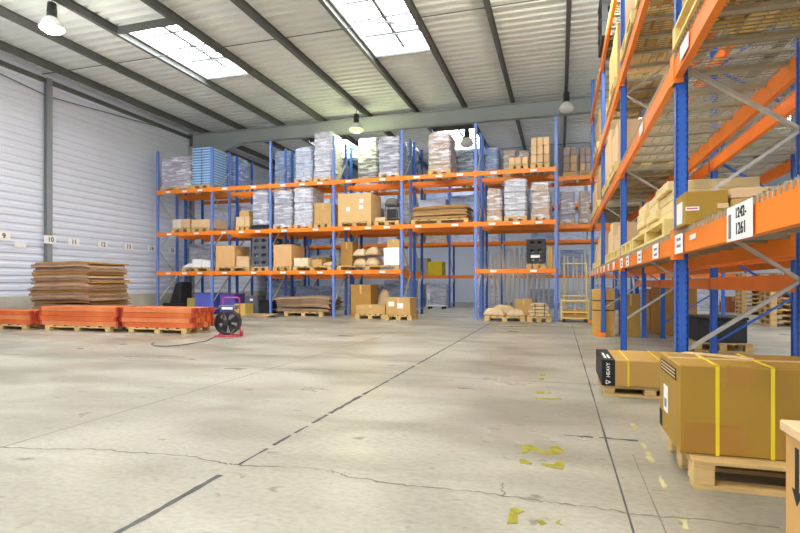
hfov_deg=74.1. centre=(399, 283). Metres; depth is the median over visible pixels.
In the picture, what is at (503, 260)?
steel pole
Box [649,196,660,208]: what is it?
cardboard box
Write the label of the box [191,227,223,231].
wooden pallet
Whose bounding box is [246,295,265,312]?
base cabinet
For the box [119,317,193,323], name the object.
beam
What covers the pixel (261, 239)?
crate
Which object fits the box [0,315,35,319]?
beam
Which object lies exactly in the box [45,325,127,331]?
wooden pallet
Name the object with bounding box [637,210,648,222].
cardboard box
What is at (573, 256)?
steel pole
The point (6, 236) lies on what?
number sign
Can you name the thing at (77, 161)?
wall
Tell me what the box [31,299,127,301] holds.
cardboard sheet
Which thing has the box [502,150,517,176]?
load
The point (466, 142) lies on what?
hanging lamp
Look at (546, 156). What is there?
cardboard box
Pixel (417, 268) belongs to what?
cardboard box
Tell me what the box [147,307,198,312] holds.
beam
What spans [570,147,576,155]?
cardboard box
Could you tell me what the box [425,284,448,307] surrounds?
load
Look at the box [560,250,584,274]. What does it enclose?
load
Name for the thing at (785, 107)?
rack
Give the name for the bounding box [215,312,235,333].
grille
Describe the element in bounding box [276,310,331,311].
cardboard sheet
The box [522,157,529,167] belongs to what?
cardboard box
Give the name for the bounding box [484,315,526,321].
wooden pallet
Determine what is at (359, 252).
sack
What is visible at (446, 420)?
floor
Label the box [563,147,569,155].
cardboard box
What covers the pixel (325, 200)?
load
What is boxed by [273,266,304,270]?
wooden pallet
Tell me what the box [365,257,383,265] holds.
sack
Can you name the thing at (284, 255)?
cardboard box
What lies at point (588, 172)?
wooden pallet
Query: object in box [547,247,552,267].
cardboard
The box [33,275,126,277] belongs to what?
cardboard sheet
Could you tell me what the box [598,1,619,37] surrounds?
crate
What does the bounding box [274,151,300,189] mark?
load
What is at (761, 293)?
wooden pallet
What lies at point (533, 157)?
cardboard box
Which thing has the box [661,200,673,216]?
cardboard box
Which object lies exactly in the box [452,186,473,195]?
load
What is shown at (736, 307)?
wooden pallet
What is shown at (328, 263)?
sack
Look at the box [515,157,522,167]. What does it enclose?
cardboard box
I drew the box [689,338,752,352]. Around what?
wooden pallet
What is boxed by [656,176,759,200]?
cardboard box
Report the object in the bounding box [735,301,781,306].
wooden pallet
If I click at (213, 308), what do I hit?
beam
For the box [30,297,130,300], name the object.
cardboard sheet
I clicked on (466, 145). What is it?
diffuser
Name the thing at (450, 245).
rack
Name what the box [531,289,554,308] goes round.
load
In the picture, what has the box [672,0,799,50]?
wooden pallet
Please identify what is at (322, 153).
load
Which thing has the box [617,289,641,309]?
load
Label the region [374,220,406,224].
wooden pallet
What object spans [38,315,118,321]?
beam
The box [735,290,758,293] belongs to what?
wooden pallet
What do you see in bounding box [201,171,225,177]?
plastic tray
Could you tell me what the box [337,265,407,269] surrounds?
wooden pallet
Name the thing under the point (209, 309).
beam
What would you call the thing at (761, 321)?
wooden pallet
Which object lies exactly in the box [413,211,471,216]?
cardboard sheet
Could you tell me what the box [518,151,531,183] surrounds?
load
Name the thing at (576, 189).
load
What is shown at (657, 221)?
cardboard box
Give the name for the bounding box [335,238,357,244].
load
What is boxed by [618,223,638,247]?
cardboard box
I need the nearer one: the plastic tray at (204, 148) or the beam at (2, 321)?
the beam at (2, 321)
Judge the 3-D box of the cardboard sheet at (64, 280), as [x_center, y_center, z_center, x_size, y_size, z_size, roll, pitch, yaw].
[-8.556,-0.064,14.368,1.912,0.079,1.294,0,0,18]
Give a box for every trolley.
[427,290,446,308]
[561,263,589,321]
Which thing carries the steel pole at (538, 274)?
on the floor
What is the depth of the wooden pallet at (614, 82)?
8.17 m
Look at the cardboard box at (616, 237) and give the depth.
8.23 m
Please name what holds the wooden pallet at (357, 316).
on the floor
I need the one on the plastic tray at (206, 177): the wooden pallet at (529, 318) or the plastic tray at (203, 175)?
the plastic tray at (203, 175)
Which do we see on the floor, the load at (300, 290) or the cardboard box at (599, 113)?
the load at (300, 290)
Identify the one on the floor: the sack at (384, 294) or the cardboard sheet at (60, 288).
the sack at (384, 294)
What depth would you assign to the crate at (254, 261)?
18.14 m
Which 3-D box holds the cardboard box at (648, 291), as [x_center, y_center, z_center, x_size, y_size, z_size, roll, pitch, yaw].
[6.257,0.594,12.631,0.720,0.952,1.005,0,0,17]
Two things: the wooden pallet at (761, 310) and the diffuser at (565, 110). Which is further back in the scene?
the diffuser at (565, 110)
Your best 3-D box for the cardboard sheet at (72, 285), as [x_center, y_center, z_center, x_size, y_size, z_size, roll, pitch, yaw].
[-8.605,0.073,14.328,1.884,0.075,1.272,0,0,16]
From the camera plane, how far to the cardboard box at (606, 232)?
11.27 m
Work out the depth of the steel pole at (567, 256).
16.98 m
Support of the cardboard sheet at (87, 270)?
on the cardboard sheet at (56, 272)
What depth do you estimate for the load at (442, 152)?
16.33 m
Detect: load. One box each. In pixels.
[160,156,207,194]
[188,244,221,270]
[214,156,249,199]
[214,205,240,229]
[241,204,253,210]
[253,190,274,225]
[266,280,300,312]
[273,190,296,228]
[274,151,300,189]
[289,239,311,245]
[293,187,323,227]
[294,147,324,187]
[296,286,330,313]
[311,238,331,245]
[312,255,331,257]
[313,131,342,186]
[323,193,331,202]
[335,192,349,204]
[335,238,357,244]
[335,255,355,275]
[335,288,349,305]
[357,138,386,192]
[377,237,398,243]
[377,257,403,275]
[378,136,407,182]
[378,286,384,297]
[379,190,398,208]
[384,201,416,223]
[384,280,418,313]
[403,188,425,204]
[403,236,425,243]
[405,143,418,189]
[418,284,425,306]
[419,199,449,222]
[425,235,448,243]
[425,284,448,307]
[426,187,448,200]
[428,132,456,180]
[450,195,478,221]
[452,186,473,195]
[452,235,473,241]
[457,150,477,187]
[477,218,500,241]
[477,284,500,307]
[485,148,500,185]
[487,189,504,221]
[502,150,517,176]
[504,178,528,220]
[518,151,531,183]
[527,200,551,219]
[530,216,554,239]
[531,181,554,207]
[531,182,550,219]
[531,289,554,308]
[559,191,574,224]
[560,180,583,202]
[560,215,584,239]
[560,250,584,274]
[560,289,584,308]
[578,191,589,223]
[586,214,600,238]
[587,179,596,202]
[587,254,612,274]
[587,284,611,309]
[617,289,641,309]
[697,289,709,310]
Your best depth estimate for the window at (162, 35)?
14.47 m
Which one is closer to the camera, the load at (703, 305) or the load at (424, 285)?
the load at (703, 305)
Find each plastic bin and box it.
[194,293,220,313]
[219,293,245,313]
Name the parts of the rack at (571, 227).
upright post, upright post, upright post, upright post, upright post, upright post, upright post, upright post, upright post, upright post, upright post, upright post, upright post, upright post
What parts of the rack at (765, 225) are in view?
upright post, upright post, upright post, upright post, upright post, upright post, upright post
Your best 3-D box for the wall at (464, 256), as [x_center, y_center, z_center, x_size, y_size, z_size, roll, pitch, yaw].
[9.412,-2.680,29.619,30.500,7.500,0.150,0,0,17]
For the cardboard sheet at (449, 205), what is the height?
0.058 m
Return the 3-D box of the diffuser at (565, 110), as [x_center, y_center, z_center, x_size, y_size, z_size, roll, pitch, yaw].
[5.153,-5.420,16.411,0.470,0.280,0.470,0,0,17]
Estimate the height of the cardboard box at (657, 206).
0.078 m
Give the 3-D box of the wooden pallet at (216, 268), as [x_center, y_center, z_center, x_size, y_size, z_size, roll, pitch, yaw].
[-5.689,-0.522,18.890,1.344,0.144,1.000,0,0,17]
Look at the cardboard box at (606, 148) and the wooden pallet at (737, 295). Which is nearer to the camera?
the cardboard box at (606, 148)
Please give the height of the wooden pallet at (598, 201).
0.144 m
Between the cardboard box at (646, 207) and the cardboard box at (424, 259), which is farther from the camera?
the cardboard box at (424, 259)
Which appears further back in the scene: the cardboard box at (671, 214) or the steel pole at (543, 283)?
the steel pole at (543, 283)
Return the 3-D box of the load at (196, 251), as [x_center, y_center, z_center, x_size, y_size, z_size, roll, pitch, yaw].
[-7.669,-0.996,21.065,1.000,1.092,0.980,0,0,17]
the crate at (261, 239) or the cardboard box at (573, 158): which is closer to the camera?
the cardboard box at (573, 158)
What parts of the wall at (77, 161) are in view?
bracing rod, bracing rod, eave rail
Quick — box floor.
[0,302,790,532]
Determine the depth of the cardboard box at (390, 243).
16.77 m
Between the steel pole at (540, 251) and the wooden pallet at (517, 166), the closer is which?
the wooden pallet at (517, 166)
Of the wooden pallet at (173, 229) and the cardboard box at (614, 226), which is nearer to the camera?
the cardboard box at (614, 226)
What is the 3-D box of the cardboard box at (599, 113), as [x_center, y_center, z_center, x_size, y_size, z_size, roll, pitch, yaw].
[4.732,-3.411,11.540,0.770,0.702,0.555,0,0,17]
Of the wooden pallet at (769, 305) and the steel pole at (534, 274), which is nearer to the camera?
the wooden pallet at (769, 305)
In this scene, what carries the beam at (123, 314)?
on the beam at (121, 319)
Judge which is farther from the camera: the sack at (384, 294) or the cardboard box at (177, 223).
the cardboard box at (177, 223)
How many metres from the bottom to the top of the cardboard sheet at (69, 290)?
0.113 m
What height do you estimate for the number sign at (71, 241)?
0.240 m
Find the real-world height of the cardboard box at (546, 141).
0.248 m
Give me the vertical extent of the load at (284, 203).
1.305 m
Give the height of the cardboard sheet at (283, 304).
0.105 m
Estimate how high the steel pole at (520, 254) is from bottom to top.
2.039 m
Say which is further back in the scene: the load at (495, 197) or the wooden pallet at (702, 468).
the load at (495, 197)
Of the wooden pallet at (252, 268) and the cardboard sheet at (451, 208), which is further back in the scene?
the wooden pallet at (252, 268)
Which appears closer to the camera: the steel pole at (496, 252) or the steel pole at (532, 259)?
the steel pole at (532, 259)
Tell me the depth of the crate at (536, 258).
15.48 m
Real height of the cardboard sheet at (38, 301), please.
0.079 m
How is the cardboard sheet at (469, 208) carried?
on the cardboard sheet
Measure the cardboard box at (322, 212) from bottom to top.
0.660 m
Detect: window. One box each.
[117,18,249,79]
[310,136,358,158]
[329,0,430,57]
[433,124,484,150]
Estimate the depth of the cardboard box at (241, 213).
18.35 m
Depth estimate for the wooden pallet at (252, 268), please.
18.13 m
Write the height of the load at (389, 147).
1.297 m
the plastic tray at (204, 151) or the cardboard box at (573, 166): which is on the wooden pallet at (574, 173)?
the cardboard box at (573, 166)
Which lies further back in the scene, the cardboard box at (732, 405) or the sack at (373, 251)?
the sack at (373, 251)
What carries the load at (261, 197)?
on the pallet at (253, 227)
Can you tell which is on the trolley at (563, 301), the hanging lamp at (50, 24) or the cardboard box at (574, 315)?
the cardboard box at (574, 315)
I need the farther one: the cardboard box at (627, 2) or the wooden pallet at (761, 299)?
the wooden pallet at (761, 299)
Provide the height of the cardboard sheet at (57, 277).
0.083 m
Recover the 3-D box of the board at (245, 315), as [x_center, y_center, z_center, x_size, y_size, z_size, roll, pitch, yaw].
[-4.580,1.024,17.417,0.900,0.030,0.400,0,0,13]
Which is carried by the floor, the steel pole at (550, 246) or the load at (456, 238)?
the steel pole at (550, 246)
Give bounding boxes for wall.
[0,51,321,308]
[321,158,790,304]
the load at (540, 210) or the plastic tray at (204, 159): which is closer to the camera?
the load at (540, 210)
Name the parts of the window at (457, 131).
pane, frame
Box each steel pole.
[487,251,490,307]
[492,255,495,307]
[495,252,497,292]
[496,253,500,304]
[499,249,501,289]
[501,244,505,304]
[505,249,507,289]
[506,256,509,304]
[507,249,512,304]
[511,251,514,308]
[512,249,516,306]
[516,248,519,298]
[519,254,521,279]
[521,247,524,298]
[524,252,526,288]
[526,246,529,298]
[532,259,534,302]
[532,274,535,298]
[537,251,540,302]
[538,274,539,302]
[542,274,544,302]
[547,246,550,312]
[567,256,568,308]
[572,256,573,308]
[575,258,577,308]
[581,254,582,308]
[585,250,585,308]
[589,255,590,316]
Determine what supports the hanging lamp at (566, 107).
hanging from the ceiling
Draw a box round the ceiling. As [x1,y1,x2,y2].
[0,0,790,186]
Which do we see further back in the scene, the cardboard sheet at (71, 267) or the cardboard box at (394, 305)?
the cardboard box at (394, 305)
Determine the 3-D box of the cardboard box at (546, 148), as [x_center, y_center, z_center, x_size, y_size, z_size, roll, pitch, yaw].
[4.391,-3.901,15.847,0.163,0.248,0.992,0,0,17]
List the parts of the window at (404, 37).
frame, pane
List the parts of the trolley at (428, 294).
handle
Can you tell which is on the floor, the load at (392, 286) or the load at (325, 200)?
the load at (392, 286)
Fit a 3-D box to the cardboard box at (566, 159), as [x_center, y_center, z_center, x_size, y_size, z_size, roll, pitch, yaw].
[5.372,-3.910,17.118,0.198,0.254,0.992,0,0,17]
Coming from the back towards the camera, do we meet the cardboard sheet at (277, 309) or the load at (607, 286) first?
the load at (607, 286)
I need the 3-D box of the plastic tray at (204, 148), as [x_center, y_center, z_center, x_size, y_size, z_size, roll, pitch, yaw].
[-6.731,-4.791,19.205,0.368,0.091,0.960,0,0,17]
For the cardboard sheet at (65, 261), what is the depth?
13.87 m
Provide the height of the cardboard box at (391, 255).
0.556 m
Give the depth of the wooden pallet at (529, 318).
15.02 m
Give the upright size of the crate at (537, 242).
0.237 m
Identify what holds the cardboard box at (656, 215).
on the cardboard box
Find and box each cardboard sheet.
[28,287,126,290]
[29,292,127,295]
[30,289,126,292]
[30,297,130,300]
[30,302,131,305]
[31,262,124,266]
[31,265,124,267]
[31,277,123,279]
[31,279,129,281]
[31,282,124,284]
[31,294,128,297]
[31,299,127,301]
[32,271,126,274]
[32,273,123,275]
[33,269,127,272]
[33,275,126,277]
[33,285,127,287]
[34,283,126,286]
[34,301,129,303]
[34,305,126,306]
[35,261,128,264]
[35,266,126,270]
[35,280,130,282]
[275,297,341,299]
[276,295,340,298]
[276,299,340,301]
[276,301,339,303]
[276,307,338,309]
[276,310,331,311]
[277,300,343,303]
[277,302,339,305]
[277,304,340,306]
[277,309,337,310]
[278,298,339,300]
[279,305,340,308]
[411,207,465,211]
[411,210,470,214]
[411,216,470,219]
[412,209,471,213]
[413,205,464,208]
[413,206,473,210]
[413,208,469,211]
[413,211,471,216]
[413,212,466,216]
[413,217,465,221]
[414,214,472,218]
[414,215,471,219]
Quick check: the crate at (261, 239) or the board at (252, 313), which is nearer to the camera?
the board at (252, 313)
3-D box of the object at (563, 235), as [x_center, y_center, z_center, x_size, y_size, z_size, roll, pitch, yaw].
[7.388,-2.385,22.777,1.000,1.050,1.000,0,0,17]
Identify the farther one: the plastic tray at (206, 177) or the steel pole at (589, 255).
the plastic tray at (206, 177)
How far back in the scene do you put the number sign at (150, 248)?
19.67 m
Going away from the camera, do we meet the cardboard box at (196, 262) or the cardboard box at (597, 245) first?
the cardboard box at (597, 245)
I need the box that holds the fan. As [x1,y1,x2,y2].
[151,297,243,346]
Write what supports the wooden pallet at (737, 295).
on the wooden pallet at (736, 298)
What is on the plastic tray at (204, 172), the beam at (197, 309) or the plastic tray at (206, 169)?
the plastic tray at (206, 169)
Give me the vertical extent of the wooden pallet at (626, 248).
0.144 m
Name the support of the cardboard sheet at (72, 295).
on the cardboard sheet at (81, 298)
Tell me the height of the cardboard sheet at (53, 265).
0.078 m
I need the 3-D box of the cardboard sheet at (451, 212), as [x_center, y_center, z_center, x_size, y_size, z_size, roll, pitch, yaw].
[1.335,-2.154,16.744,1.701,0.070,0.900,0,0,17]
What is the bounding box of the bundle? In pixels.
[528,303,550,316]
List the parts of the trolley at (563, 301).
rail, rail, rail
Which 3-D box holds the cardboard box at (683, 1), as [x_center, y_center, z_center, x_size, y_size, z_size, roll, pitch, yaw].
[2.193,-2.116,3.130,0.770,0.652,0.925,0,0,17]
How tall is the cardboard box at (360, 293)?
1.056 m
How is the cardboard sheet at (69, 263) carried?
on the cardboard sheet at (53, 265)
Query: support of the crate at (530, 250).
on the crate at (536, 258)
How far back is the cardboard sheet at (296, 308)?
17.78 m
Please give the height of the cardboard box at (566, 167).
0.254 m
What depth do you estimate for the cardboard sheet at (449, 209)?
16.33 m
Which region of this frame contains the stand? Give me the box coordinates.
[384,198,399,220]
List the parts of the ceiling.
tie rod, tie rod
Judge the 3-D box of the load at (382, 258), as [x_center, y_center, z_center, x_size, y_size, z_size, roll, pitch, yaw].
[-0.443,-0.815,25.141,1.000,0.850,1.000,0,0,17]
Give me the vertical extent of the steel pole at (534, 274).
2.110 m
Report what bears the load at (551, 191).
on the rack at (450, 245)
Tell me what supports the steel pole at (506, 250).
on the floor
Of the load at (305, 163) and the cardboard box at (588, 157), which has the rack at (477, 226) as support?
the load at (305, 163)
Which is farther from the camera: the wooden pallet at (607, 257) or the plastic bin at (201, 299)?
the plastic bin at (201, 299)
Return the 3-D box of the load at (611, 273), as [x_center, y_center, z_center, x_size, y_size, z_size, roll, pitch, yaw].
[8.441,-0.815,22.459,1.000,0.850,1.000,0,0,17]
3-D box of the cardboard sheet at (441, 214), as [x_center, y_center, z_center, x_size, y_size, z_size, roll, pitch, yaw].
[1.385,-2.123,16.779,1.723,0.056,0.954,0,0,16]
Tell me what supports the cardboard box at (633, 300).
on the floor
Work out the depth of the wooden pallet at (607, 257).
9.20 m
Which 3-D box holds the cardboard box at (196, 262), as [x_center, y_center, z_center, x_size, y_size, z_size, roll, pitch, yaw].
[-7.125,-0.738,19.235,0.360,0.284,0.770,0,0,17]
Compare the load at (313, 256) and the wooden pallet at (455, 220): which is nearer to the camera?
the wooden pallet at (455, 220)
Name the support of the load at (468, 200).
on the rack at (571, 227)
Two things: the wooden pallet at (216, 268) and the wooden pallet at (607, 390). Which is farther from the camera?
the wooden pallet at (216, 268)
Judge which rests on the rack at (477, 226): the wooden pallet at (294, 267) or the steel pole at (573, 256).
the wooden pallet at (294, 267)
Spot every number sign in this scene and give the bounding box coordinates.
[0,231,10,240]
[44,235,55,243]
[68,238,78,245]
[97,240,107,248]
[124,243,132,250]
[147,245,154,251]
[168,247,174,253]
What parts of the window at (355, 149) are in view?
pane, frame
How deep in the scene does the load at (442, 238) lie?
24.02 m
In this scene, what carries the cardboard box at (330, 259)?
in the rack at (571, 227)
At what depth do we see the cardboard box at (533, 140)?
15.48 m
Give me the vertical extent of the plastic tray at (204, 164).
0.091 m
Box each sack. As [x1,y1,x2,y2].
[323,262,340,265]
[353,248,371,256]
[353,257,367,265]
[365,247,383,255]
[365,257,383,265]
[378,289,390,316]
[483,308,505,315]
[494,304,513,314]
[507,309,523,315]
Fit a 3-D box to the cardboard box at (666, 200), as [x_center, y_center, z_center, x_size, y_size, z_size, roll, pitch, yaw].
[2.592,-0.723,4.477,0.624,0.078,0.560,0,0,16]
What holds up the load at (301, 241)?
on the rack at (450, 245)
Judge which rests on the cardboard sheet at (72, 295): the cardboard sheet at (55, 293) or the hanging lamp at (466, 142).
the cardboard sheet at (55, 293)
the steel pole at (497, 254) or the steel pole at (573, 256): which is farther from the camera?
the steel pole at (497, 254)
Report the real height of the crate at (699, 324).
0.400 m
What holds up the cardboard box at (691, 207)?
on the rack at (765, 225)
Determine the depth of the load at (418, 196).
24.33 m
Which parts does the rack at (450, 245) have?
upright post, upright post, upright post, upright post, upright post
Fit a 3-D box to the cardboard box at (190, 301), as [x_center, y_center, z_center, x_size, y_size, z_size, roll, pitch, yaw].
[-7.643,0.794,19.804,0.350,0.552,0.505,0,0,17]
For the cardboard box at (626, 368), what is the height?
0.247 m
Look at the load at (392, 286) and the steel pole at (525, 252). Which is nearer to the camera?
the steel pole at (525, 252)
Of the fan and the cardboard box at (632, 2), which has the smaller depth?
the cardboard box at (632, 2)
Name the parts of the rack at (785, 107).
upright post, upright post, upright post, upright post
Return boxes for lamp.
[38,0,65,34]
[349,108,362,132]
[460,129,473,147]
[558,86,574,113]
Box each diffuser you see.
[39,23,64,34]
[350,128,362,132]
[460,143,472,147]
[559,107,573,113]
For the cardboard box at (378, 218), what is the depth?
16.87 m
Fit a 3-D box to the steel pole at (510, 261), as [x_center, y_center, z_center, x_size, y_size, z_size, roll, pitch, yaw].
[3.632,-0.061,17.549,0.228,2.228,0.084,0,0,-27]
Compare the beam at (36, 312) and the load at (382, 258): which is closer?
the beam at (36, 312)
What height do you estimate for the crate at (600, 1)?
0.300 m
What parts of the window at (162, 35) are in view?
frame, pane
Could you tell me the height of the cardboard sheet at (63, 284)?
0.095 m
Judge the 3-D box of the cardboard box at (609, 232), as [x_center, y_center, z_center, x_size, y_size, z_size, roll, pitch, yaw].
[4.070,-0.721,9.348,0.710,0.402,0.435,0,0,17]
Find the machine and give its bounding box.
[163,282,191,306]
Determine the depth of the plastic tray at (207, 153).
19.02 m
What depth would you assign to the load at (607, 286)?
22.05 m
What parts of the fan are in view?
power cord, frame, handle, blade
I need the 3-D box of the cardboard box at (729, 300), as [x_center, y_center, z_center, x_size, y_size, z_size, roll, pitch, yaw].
[12.554,0.769,20.131,0.600,0.602,0.605,0,0,17]
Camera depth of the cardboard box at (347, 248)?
17.50 m
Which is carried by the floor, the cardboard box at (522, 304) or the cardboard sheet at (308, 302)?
the cardboard box at (522, 304)
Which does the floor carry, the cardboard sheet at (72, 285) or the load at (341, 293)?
the load at (341, 293)
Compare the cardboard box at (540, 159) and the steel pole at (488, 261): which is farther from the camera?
the steel pole at (488, 261)
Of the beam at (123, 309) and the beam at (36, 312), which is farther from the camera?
the beam at (36, 312)
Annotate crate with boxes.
[251,244,273,251]
[251,252,273,259]
[252,237,282,244]
[252,259,273,266]
[526,239,545,247]
[526,247,545,255]
[526,255,545,263]
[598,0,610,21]
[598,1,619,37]
[598,16,619,57]
[689,314,748,342]
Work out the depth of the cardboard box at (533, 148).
15.48 m
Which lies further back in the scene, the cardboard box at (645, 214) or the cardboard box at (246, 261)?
the cardboard box at (246, 261)
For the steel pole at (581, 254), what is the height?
2.019 m
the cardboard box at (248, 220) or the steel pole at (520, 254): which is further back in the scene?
the cardboard box at (248, 220)
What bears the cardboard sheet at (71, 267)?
on the cardboard sheet at (87, 270)
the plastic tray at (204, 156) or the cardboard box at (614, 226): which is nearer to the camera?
the cardboard box at (614, 226)
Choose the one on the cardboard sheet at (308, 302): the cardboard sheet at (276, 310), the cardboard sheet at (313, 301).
the cardboard sheet at (313, 301)
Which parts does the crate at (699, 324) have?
lid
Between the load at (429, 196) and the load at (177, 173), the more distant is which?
the load at (429, 196)
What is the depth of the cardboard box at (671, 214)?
4.39 m
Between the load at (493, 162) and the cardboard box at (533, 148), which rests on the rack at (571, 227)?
the load at (493, 162)
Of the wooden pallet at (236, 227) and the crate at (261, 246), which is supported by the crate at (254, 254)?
the crate at (261, 246)
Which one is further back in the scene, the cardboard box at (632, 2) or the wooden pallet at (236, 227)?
the wooden pallet at (236, 227)
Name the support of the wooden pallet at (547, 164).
on the rack at (477, 226)
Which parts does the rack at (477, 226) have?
upright post, upright post, upright post, upright post, upright post, upright post, upright post, upright post, upright post, upright post, upright post, upright post, upright post, upright post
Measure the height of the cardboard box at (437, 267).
0.629 m
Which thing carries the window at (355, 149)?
attached to the ceiling
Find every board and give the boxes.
[245,315,275,315]
[248,313,278,314]
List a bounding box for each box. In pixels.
[173,219,181,227]
[182,219,193,227]
[187,298,194,306]
[192,219,225,229]
[193,259,210,266]
[202,261,215,266]
[216,245,249,266]
[234,303,252,315]
[236,217,244,225]
[236,256,251,266]
[239,211,252,216]
[245,216,254,225]
[259,300,276,313]
[274,244,303,265]
[294,258,315,265]
[311,260,329,265]
[314,203,337,223]
[315,258,335,269]
[338,193,380,222]
[341,242,357,265]
[351,284,377,316]
[356,304,385,313]
[375,217,386,220]
[384,247,406,265]
[386,297,415,314]
[387,239,403,247]
[416,258,430,261]
[416,262,427,266]
[416,267,427,270]
[428,261,445,274]
[509,158,515,167]
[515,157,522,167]
[515,299,532,319]
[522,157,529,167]
[531,138,536,146]
[531,146,536,154]
[531,155,536,163]
[537,137,543,149]
[537,146,543,158]
[537,154,543,166]
[543,137,549,147]
[544,145,549,155]
[544,154,549,162]
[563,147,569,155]
[563,155,569,163]
[563,164,569,171]
[564,309,585,313]
[564,313,585,317]
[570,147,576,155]
[570,155,576,163]
[570,163,576,171]
[579,147,584,157]
[579,155,584,165]
[579,163,584,170]
[585,147,590,155]
[585,155,590,163]
[585,163,590,170]
[591,289,614,335]
[594,183,596,205]
[596,120,597,142]
[596,245,597,260]
[596,349,659,387]
[598,109,637,140]
[598,165,619,199]
[598,238,599,259]
[600,231,609,259]
[605,142,607,181]
[608,130,627,174]
[608,232,609,253]
[609,48,648,101]
[610,222,636,252]
[612,134,653,166]
[613,23,673,88]
[615,116,673,163]
[615,234,617,248]
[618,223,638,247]
[619,294,639,336]
[625,0,671,45]
[630,0,673,26]
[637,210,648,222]
[637,218,647,230]
[639,202,649,214]
[639,225,648,233]
[646,210,660,224]
[646,289,650,329]
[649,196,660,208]
[649,201,660,214]
[649,219,660,230]
[651,287,696,334]
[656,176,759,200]
[660,186,760,208]
[660,210,673,220]
[660,351,799,460]
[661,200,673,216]
[676,190,728,228]
[682,0,799,20]
[719,296,734,312]
[728,186,772,200]
[728,198,747,206]
[780,419,799,532]
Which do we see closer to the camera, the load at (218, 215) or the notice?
the notice
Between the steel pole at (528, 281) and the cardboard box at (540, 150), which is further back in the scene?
the steel pole at (528, 281)
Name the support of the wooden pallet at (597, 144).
on the rack at (765, 225)
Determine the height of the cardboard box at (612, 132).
0.802 m
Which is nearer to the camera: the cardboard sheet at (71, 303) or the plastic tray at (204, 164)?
the cardboard sheet at (71, 303)
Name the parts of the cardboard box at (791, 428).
lid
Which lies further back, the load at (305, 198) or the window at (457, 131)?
the window at (457, 131)
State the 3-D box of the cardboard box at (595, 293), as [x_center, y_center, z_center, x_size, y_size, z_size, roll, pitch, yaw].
[4.258,0.589,11.129,0.428,0.962,0.538,0,0,17]
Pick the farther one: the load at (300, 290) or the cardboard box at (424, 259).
the cardboard box at (424, 259)
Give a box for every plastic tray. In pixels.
[201,147,226,154]
[201,150,226,157]
[201,152,226,159]
[201,155,226,162]
[201,158,226,164]
[201,160,226,167]
[201,163,226,169]
[201,166,226,172]
[201,168,226,174]
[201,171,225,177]
[201,174,226,180]
[201,176,226,182]
[201,179,226,185]
[201,181,226,186]
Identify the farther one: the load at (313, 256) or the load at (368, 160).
the load at (313, 256)
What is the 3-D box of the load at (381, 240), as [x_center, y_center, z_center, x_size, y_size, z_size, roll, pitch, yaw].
[-0.443,-2.285,25.141,1.000,0.850,1.000,0,0,17]
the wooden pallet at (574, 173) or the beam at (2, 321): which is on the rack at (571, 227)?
the wooden pallet at (574, 173)
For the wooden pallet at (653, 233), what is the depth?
5.01 m
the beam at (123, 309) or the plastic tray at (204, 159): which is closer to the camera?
the beam at (123, 309)
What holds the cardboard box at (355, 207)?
on the wooden pallet at (368, 223)
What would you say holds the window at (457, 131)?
attached to the ceiling
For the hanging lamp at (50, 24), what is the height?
0.745 m
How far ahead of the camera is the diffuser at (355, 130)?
18.31 m
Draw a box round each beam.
[0,310,33,315]
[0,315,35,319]
[0,319,35,324]
[18,310,38,314]
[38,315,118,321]
[39,306,119,311]
[39,311,120,316]
[40,320,120,326]
[55,305,134,306]
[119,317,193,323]
[121,307,195,312]
[121,312,195,317]
[122,322,196,328]
[136,306,206,311]
[143,306,211,311]
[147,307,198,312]
[163,306,214,311]
[168,307,204,312]
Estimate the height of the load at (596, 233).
1.050 m
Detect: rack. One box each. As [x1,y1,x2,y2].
[156,116,557,320]
[184,136,724,316]
[266,184,746,309]
[588,0,799,355]
[635,23,794,355]
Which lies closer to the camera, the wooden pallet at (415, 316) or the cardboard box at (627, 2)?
the cardboard box at (627, 2)
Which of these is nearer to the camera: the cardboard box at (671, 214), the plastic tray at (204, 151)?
the cardboard box at (671, 214)
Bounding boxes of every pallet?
[0,324,54,329]
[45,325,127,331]
[128,326,209,333]
[172,228,198,231]
[182,267,222,270]
[191,184,226,193]
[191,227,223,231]
[215,267,264,270]
[235,226,250,229]
[251,225,272,229]
[251,267,279,270]
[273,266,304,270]
[284,311,335,316]
[293,266,336,270]
[314,223,337,226]
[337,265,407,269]
[338,221,373,226]
[355,314,385,318]
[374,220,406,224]
[384,314,417,319]
[411,218,472,223]
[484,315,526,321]
[508,164,529,175]
[526,264,545,268]
[527,315,550,321]
[530,162,549,174]
[563,171,576,181]
[578,170,590,181]
[594,141,605,160]
[594,200,632,212]
[596,260,600,266]
[598,377,659,398]
[602,177,659,196]
[605,253,610,262]
[606,71,664,114]
[608,158,673,183]
[611,248,619,259]
[620,4,673,61]
[621,240,631,255]
[632,218,673,250]
[635,0,673,8]
[667,435,785,497]
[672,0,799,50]
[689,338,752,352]
[735,273,781,276]
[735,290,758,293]
[735,293,781,297]
[735,297,781,301]
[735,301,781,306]
[735,305,781,309]
[735,309,781,314]
[759,291,790,296]
[759,297,790,302]
[759,302,790,308]
[759,308,790,314]
[759,313,790,319]
[759,318,790,325]
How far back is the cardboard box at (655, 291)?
11.06 m
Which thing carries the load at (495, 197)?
on the rack at (477, 226)
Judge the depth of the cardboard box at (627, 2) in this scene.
6.69 m
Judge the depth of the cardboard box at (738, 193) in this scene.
3.28 m
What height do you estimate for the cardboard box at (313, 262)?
0.216 m
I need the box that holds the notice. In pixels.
[14,241,25,247]
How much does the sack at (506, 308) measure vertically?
0.318 m
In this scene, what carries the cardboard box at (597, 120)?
on the wooden pallet at (597, 144)
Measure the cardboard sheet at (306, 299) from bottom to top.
0.103 m
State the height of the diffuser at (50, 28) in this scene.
0.280 m

